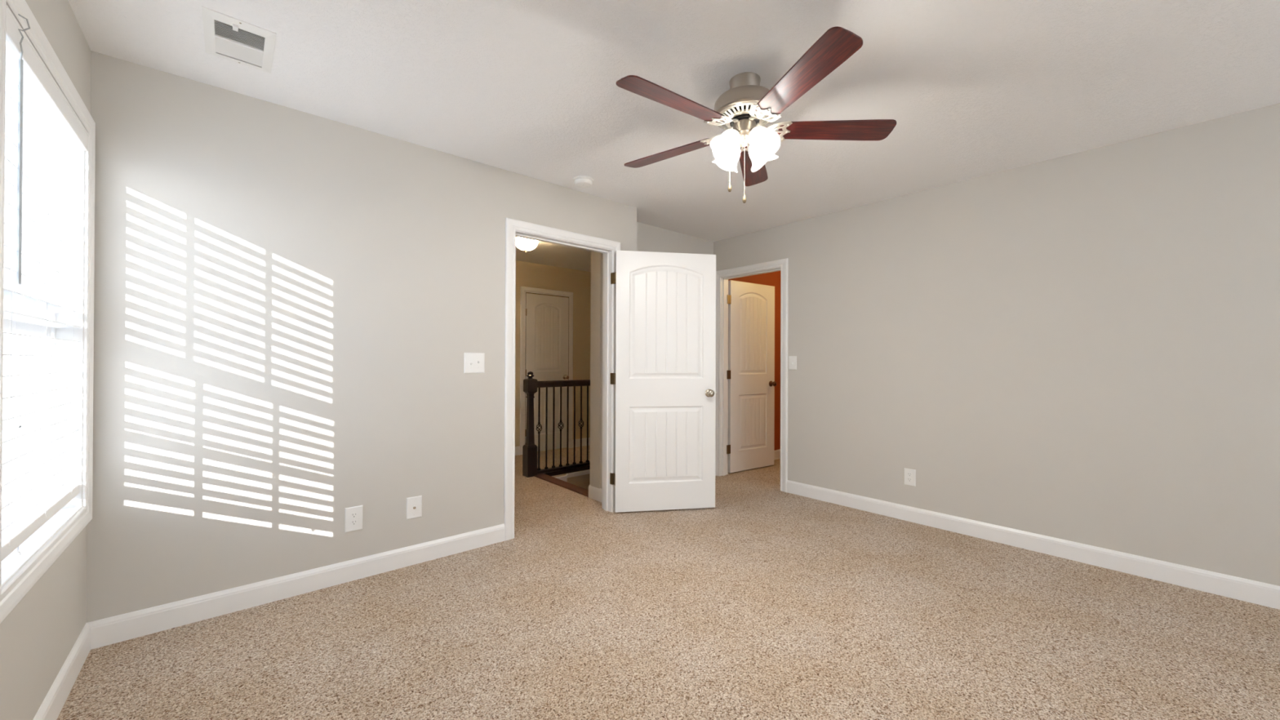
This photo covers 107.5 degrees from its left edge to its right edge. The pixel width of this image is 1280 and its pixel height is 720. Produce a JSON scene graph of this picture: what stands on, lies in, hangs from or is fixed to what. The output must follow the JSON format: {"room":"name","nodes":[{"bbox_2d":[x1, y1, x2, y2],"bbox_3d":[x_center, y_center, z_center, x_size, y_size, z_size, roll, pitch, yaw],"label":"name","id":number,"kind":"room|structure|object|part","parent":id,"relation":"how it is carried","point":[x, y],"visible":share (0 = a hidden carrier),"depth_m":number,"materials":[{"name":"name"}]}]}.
{"room":"empty bedroom","nodes":[
{"label":"empty bedroom","id":0,"kind":"room"},
{"bbox_2d":[0,0,90,719],"bbox_3d":[-0.488,-0.044,-0.216,0.145,2.440,5.755,0,0,-41],"label":"wall","id":1,"kind":"structure","parent":0,"point":[38,635],"depth_m":1.52,"materials":[{"name":"grey paint"}]},
{"bbox_2d":[0,0,95,623],"bbox_3d":[-1.943,-0.161,1.452,0.184,1.617,1.045,0,0,-41],"label":"window","id":2,"kind":"structure","parent":1,"relation":"in","point":[18,574],"depth_m":1.75,"materials":[{"name":"white"}]},
{"bbox_3d":[-1.972,-0.499,1.416,0.028,0.750,0.873,0,0,-41],"label":"sash","id":3,"kind":"part","parent":2,"relation":"part of","materials":[{"name":"white plastic"}]},
{"bbox_3d":[-1.951,0.214,1.435,0.028,0.712,0.873,0,0,-41],"label":"sash","id":4,"kind":"part","parent":2,"relation":"part of","materials":[{"name":"white plastic"}]},
{"bbox_3d":[-1.968,-0.162,1.431,0.079,1.467,0.897,0,0,-41],"label":"frame","id":5,"kind":"part","parent":2,"relation":"part of","materials":[{"name":"white plastic"}]},
{"bbox_3d":[-1.952,0.578,1.444,0.168,0.014,0.913,0,0,-41],"label":"sill","id":6,"kind":"part","parent":2,"relation":"part of","materials":[{"name":"white wood"}]},
{"bbox_2d":[1,4,88,560],"bbox_3d":[-1.902,-0.179,1.488,0.094,1.462,0.893,0,0,-41],"label":"window blind","id":7,"kind":"object","parent":2,"relation":"attached to","point":[42,126],"visible":0.99,"depth_m":1.46,"materials":[{"name":"white plastic"}]},
{"bbox_3d":[-1.696,-0.163,1.228,0.063,1.320,0.001,0,0,-41],"label":"ladder cord","id":8,"kind":"part","parent":7,"relation":"part of","materials":[{"name":"white fabric"}]},
{"bbox_3d":[-1.906,-0.163,1.470,0.063,1.320,0.001,0,0,-41],"label":"ladder cord","id":9,"kind":"part","parent":7,"relation":"part of","materials":[{"name":"white fabric"}]},
{"bbox_3d":[-1.916,0.502,1.476,0.058,0.038,0.885,0,0,-41],"label":"rail","id":10,"kind":"part","parent":7,"relation":"part of","materials":[{"name":"white"}]},
{"bbox_3d":[-2.123,-0.163,1.718,0.063,1.320,0.001,0,0,-41],"label":"ladder cord","id":11,"kind":"part","parent":7,"relation":"part of","materials":[{"name":"white fabric"}]},
{"bbox_2d":[32,622,90,719],"bbox_3d":[-0.433,1.122,-0.168,0.014,0.109,5.517,0,0,-41],"label":"baseboard","id":12,"kind":"structure","parent":1,"relation":"attached to","point":[55,700],"depth_m":1.63,"materials":[{"name":"white wood"}]},
{"bbox_2d":[86,50,636,622],"bbox_3d":[-1.242,-0.036,2.981,2.961,2.440,0.292,0,0,-41],"label":"wall","id":13,"kind":"structure","parent":0,"point":[290,304],"depth_m":2.31,"materials":[{"name":"grey paint"}]},
{"bbox_2d":[344,505,362,533],"bbox_3d":[-1.538,0.855,2.524,0.083,0.130,0.008,0,0,-41],"label":"electrical outlet","id":14,"kind":"object","parent":13,"relation":"attached to","point":[353,515],"visible":1,"depth_m":2.52,"materials":[{"name":"white plastic"}]},
{"bbox_2d":[350,520,357,525],"bbox_3d":[-1.536,0.874,2.522,0.035,0.027,0.002,0,0,-41],"label":"receptacle","id":15,"kind":"object","parent":14,"relation":"attached to","point":[353,522],"depth_m":2.52,"materials":[{"name":"grey plastic"}]},
{"bbox_2d":[350,512,357,518],"bbox_3d":[-1.536,0.835,2.522,0.035,0.027,0.002,0,0,-41],"label":"receptacle","id":16,"kind":"object","parent":14,"relation":"attached to","point":[353,515],"depth_m":2.52,"materials":[{"name":"white plastic"}]},
{"bbox_2d":[406,495,422,519],"bbox_3d":[-1.307,0.856,2.719,0.083,0.125,0.016,0,0,-41],"label":"cable jack plate","id":17,"kind":"object","parent":13,"relation":"attached to","point":[414,504],"visible":1,"depth_m":2.72,"materials":[{"name":"white plastic"}]},
{"bbox_2d":[87,437,780,649],"bbox_3d":[-0.622,1.139,4.998,6.518,0.109,2.547,0,0,-41],"label":"baseboard","id":18,"kind":"structure","parent":13,"relation":"attached to","point":[126,626],"depth_m":2.31,"materials":[{"name":"white wood"}]},
{"bbox_2d":[463,352,484,373],"bbox_3d":[-1.038,0.019,2.952,0.130,0.128,0.018,0,0,-41],"label":"light switch","id":19,"kind":"object","parent":13,"relation":"attached to","point":[474,362],"visible":1,"depth_m":2.96,"materials":[{"name":"white plastic"}]},
{"bbox_2d":[503,217,716,540],"bbox_3d":[-0.227,0.129,3.595,1.697,2.123,0.446,0,0,-23],"label":"door","id":20,"kind":"structure","parent":13,"relation":"in","point":[659,308],"depth_m":3.69,"materials":[{"name":"white wood"}]},
{"bbox_3d":[-0.523,0.127,3.401,0.963,2.123,0.018,0,0,-41],"label":"casing","id":21,"kind":"part","parent":20,"relation":"part of","materials":[{"name":"white wood"}]},
{"bbox_3d":[-0.568,0.154,3.452,0.853,2.068,0.122,0,0,-41],"label":"frame","id":22,"kind":"part","parent":20,"relation":"part of","materials":[{"name":"white wood"}]},
{"bbox_3d":[-0.220,0.929,3.673,0.014,0.088,0.031,0,0,-41],"label":"hinge plate","id":23,"kind":"part","parent":20,"relation":"part of","materials":[{"name":"grey metal"}]},
{"bbox_3d":[-0.217,0.146,3.675,0.014,0.088,0.031,0,0,-41],"label":"hinge plate","id":24,"kind":"part","parent":20,"relation":"part of","materials":[{"name":"gold metal"}]},
{"bbox_3d":[-0.214,-0.639,3.678,0.014,0.088,0.031,0,0,-41],"label":"hinge plate","id":25,"kind":"part","parent":20,"relation":"part of","materials":[{"name":"gold metal"}]},
{"bbox_3d":[0.557,0.264,3.720,0.065,0.065,0.068,0,0,-10],"label":"knob","id":26,"kind":"part","parent":20,"relation":"part of","materials":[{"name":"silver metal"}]},
{"bbox_2d":[515,260,591,452],"bbox_3d":[-0.906,-0.022,6.519,5.200,2.440,0.120,0,0,-41],"label":"wall","id":27,"kind":"structure","parent":0,"point":[528,274],"depth_m":6.44,"materials":[{"name":"beige paint"}]},
{"bbox_2d":[520,286,573,454],"bbox_3d":[-1.198,0.134,6.146,0.780,2.123,0.104,0,0,-41],"label":"door","id":28,"kind":"structure","parent":27,"relation":"in","point":[546,322],"depth_m":6.16,"materials":[{"name":"white wood"}]},
{"bbox_3d":[-0.991,0.232,6.303,0.065,0.065,0.068,0,0,-41],"label":"knob","id":29,"kind":"part","parent":28,"relation":"part of","materials":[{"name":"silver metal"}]},
{"bbox_2d":[551,469,590,489],"bbox_3d":[0.664,2.536,5.672,3.720,2.630,1.120,0,0,-41],"label":"wall","id":30,"kind":"structure","parent":0,"point":[582,481],"depth_m":5.17,"materials":[{"name":"beige paint"}]},
{"bbox_2d":[555,469,590,481],"bbox_3d":[0.340,1.518,6.036,3.540,0.565,0.018,0,0,-41],"label":"trim","id":31,"kind":"structure","parent":30,"relation":"attached to","point":[585,472],"depth_m":5.10,"materials":[{"name":"white"}]},
{"bbox_2d":[590,250,603,488],"bbox_3d":[-0.304,-0.029,3.976,0.055,2.440,0.324,0,0,-41],"label":"wall","id":32,"kind":"structure","parent":0,"point":[602,254],"depth_m":3.96,"materials":[{"name":"grey paint"}]},
{"bbox_2d":[591,222,713,488],"bbox_3d":[0.217,-0.025,4.532,1.582,2.440,0.130,0,0,-41],"label":"wall","id":33,"kind":"structure","parent":0,"point":[649,237],"depth_m":4.05,"materials":[{"name":"grey paint"}]},
{"bbox_2d":[57,444,1279,719],"bbox_3d":[1.118,1.318,2.864,6.938,0.250,8.350,0,0,-41],"label":"floor","id":34,"kind":"structure","parent":0,"point":[766,602],"depth_m":2.01,"materials":[{"name":"beige carpet"}]},
{"bbox_2d":[522,371,590,477],"bbox_3d":[0.243,0.679,6.028,3.755,1.103,0.110,0,0,-41],"label":"stair railing","id":35,"kind":"object","parent":34,"relation":"on","point":[530,468],"visible":0.56,"depth_m":4.96,"materials":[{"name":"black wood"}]},
{"bbox_3d":[-1.131,0.691,4.831,0.110,1.000,0.110,0,0,-41],"label":"newel post","id":36,"kind":"part","parent":35,"relation":"part of","materials":[{"name":"black wood"}]},
{"bbox_3d":[0.283,1.196,6.059,3.650,0.070,0.097,0,0,-41],"label":"shoe rail","id":37,"kind":"part","parent":35,"relation":"part of","materials":[{"name":"black wood"}]},
{"bbox_3d":[0.246,0.262,6.032,3.550,0.067,0.068,0,0,-41],"label":"handrail","id":38,"kind":"part","parent":35,"relation":"part of","materials":[{"name":"black wood"}]},
{"bbox_2d":[533,473,588,497],"bbox_3d":[-0.733,1.210,4.488,0.115,0.062,1.070,0,0,-41],"label":"trim","id":39,"kind":"structure","parent":34,"relation":"on","point":[581,491],"depth_m":4.45,"materials":[{"name":"brown"}]},
{"bbox_2d":[67,0,1279,271],"bbox_3d":[1.095,-1.307,2.911,6.938,0.120,8.450,0,0,-41],"label":"ceiling","id":40,"kind":"structure","parent":0,"point":[971,89],"depth_m":2.06,"materials":[{"name":"white paint"}]},
{"bbox_2d":[201,5,275,73],"bbox_3d":[-1.590,-1.253,1.864,0.210,0.016,0.330,0,0,-41],"label":"ceiling vent","id":41,"kind":"object","parent":40,"relation":"in","point":[226,37],"visible":1,"depth_m":1.84,"materials":[{"name":"white plastic"}]},
{"bbox_3d":[-1.521,-1.250,1.764,0.016,0.010,0.028,0,0,-41],"label":"damper lever","id":42,"kind":"part","parent":41,"relation":"part of","materials":[{"name":"white plastic"}]},
{"bbox_2d":[515,236,538,252],"bbox_3d":[-1.132,-1.159,4.664,0.248,0.181,0.248,0,0,-41],"label":"hall ceiling light","id":43,"kind":"object","parent":40,"relation":"attached to","point":[525,244],"visible":0.68,"depth_m":4.59,"materials":[{"name":"white glass"}]},
{"bbox_2d":[573,175,593,187],"bbox_3d":[-0.393,-1.228,3.253,0.140,0.046,0.140,0,0,-41],"label":"smoke detector","id":44,"kind":"object","parent":40,"relation":"attached to","point":[580,181],"visible":1,"depth_m":3.21,"materials":[{"name":"white plastic"}]},
{"bbox_2d":[616,26,896,203],"bbox_3d":[0.433,-0.977,2.098,1.246,0.550,1.267,0,0,-41],"label":"ceiling fan","id":45,"kind":"object","parent":40,"relation":"hanging from","point":[744,110],"visible":1,"depth_m":2.02,"materials":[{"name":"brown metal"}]},
{"bbox_3d":[0.145,-1.032,2.351,0.510,0.033,0.128,0,0,37],"label":"blade","id":46,"kind":"part","parent":45,"relation":"part of","materials":[{"name":"brown wood"}]},
{"bbox_3d":[0.140,-1.033,1.875,0.510,0.033,0.128,0,0,-35],"label":"blade","id":47,"kind":"part","parent":45,"relation":"part of","materials":[{"name":"brown wood"}]},
{"bbox_3d":[0.370,-0.943,2.050,0.121,0.136,0.134,0,0,31],"label":"lamp shade","id":48,"kind":"part","parent":45,"relation":"part of","materials":[{"name":"white glass"}]},
{"bbox_3d":[0.403,-0.941,2.202,0.124,0.139,0.132,0,0,-6],"label":"lamp shade","id":49,"kind":"part","parent":45,"relation":"part of","materials":[{"name":"white glass"}]},
{"bbox_3d":[0.399,-0.973,2.063,0.049,0.060,0.047,0,0,10],"label":"bulb","id":50,"kind":"part","parent":45,"relation":"part of","materials":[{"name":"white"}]},
{"bbox_2d":[717,102,772,129],"bbox_3d":[0.470,-1.080,2.109,0.254,0.021,0.254,0,0,-9],"label":"vent","id":51,"kind":"object","parent":45,"relation":"attached to","point":[738,111],"depth_m":2.05,"materials":[{"name":"silver metal"}]},
{"bbox_3d":[0.600,-1.029,2.493,0.128,0.033,0.510,0,0,19],"label":"blade","id":52,"kind":"part","parent":45,"relation":"part of","materials":[{"name":"brown wood"}]},
{"bbox_3d":[0.516,-0.973,2.038,0.047,0.060,0.049,0,0,10],"label":"bulb","id":53,"kind":"part","parent":45,"relation":"part of","materials":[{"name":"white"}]},
{"bbox_3d":[0.566,-0.938,2.166,0.136,0.143,0.131,0,0,-41],"label":"lamp shade","id":54,"kind":"part","parent":45,"relation":"part of","materials":[{"name":"white glass"}]},
{"bbox_3d":[0.528,-0.939,2.015,0.130,0.142,0.134,0,0,-41],"label":"lamp shade","id":55,"kind":"part","parent":45,"relation":"part of","materials":[{"name":"white glass"}]},
{"bbox_3d":[0.591,-1.032,1.723,0.128,0.033,0.510,0,0,-17],"label":"blade","id":56,"kind":"part","parent":45,"relation":"part of","materials":[{"name":"brown wood"}]},
{"bbox_3d":[0.875,-1.030,2.105,0.510,0.033,0.128,0,0,1],"label":"blade","id":57,"kind":"part","parent":45,"relation":"part of","materials":[{"name":"brown wood"}]},
{"bbox_2d":[728,271,780,450],"bbox_3d":[2.374,-0.015,4.987,2.268,2.440,2.200,0,0,-41],"label":"wall","id":58,"kind":"structure","parent":0,"point":[773,278],"depth_m":5.72,"materials":[{"name":"brown paint"}]},
{"bbox_2d":[713,102,1279,586],"bbox_3d":[2.759,-0.021,2.729,0.118,2.440,5.929,0,0,-41],"label":"wall","id":59,"kind":"structure","parent":0,"point":[1083,347],"depth_m":2.82,"materials":[{"name":"grey paint"}]},
{"bbox_2d":[715,257,788,492],"bbox_3d":[1.377,0.139,4.854,0.864,2.123,0.848,0,0,-41],"label":"door","id":60,"kind":"structure","parent":59,"relation":"in","point":[745,383],"depth_m":5.00,"materials":[{"name":"white wood"}]},
{"bbox_3d":[1.496,0.268,5.268,0.065,0.065,0.068,0,0,-35],"label":"knob","id":61,"kind":"part","parent":60,"relation":"part of","materials":[{"name":"brown metal"}]},
{"bbox_2d":[788,355,796,369],"bbox_3d":[1.370,0.026,4.220,0.018,0.122,0.078,0,0,-41],"label":"light switch","id":62,"kind":"object","parent":59,"relation":"attached to","point":[792,359],"visible":1,"depth_m":4.22,"materials":[{"name":"white plastic"}]},
{"bbox_2d":[904,467,915,486],"bbox_3d":[2.006,0.871,3.490,0.008,0.122,0.078,0,0,-41],"label":"electrical outlet","id":63,"kind":"object","parent":59,"relation":"attached to","point":[909,474],"visible":1,"depth_m":3.49,"materials":[{"name":"white plastic"}]},
{"bbox_2d":[786,480,1279,609],"bbox_3d":[2.953,1.144,2.397,0.014,0.109,4.935,0,0,-41],"label":"baseboard","id":64,"kind":"structure","parent":59,"relation":"attached to","point":[1265,594],"depth_m":2.81,"materials":[{"name":"white wood"}]},
{"label":"outside","id":65,"kind":"structure","parent":0,"visible":0},
{"bbox_3d":[-29.436,4.125,-12.390,59.380,0.200,100.000,0,0,-41],"label":"ground","id":66,"kind":"structure","parent":65,"visible":0},
{"bbox_2d":[1,261,21,511],"bbox_3d":[-15.696,0.950,8.870,8.800,6.400,6.800,0,0,-41],"label":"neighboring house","id":67,"kind":"structure","parent":66,"relation":"on","point":[15,287],"depth_m":8.54,"materials":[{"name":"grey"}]}
]}

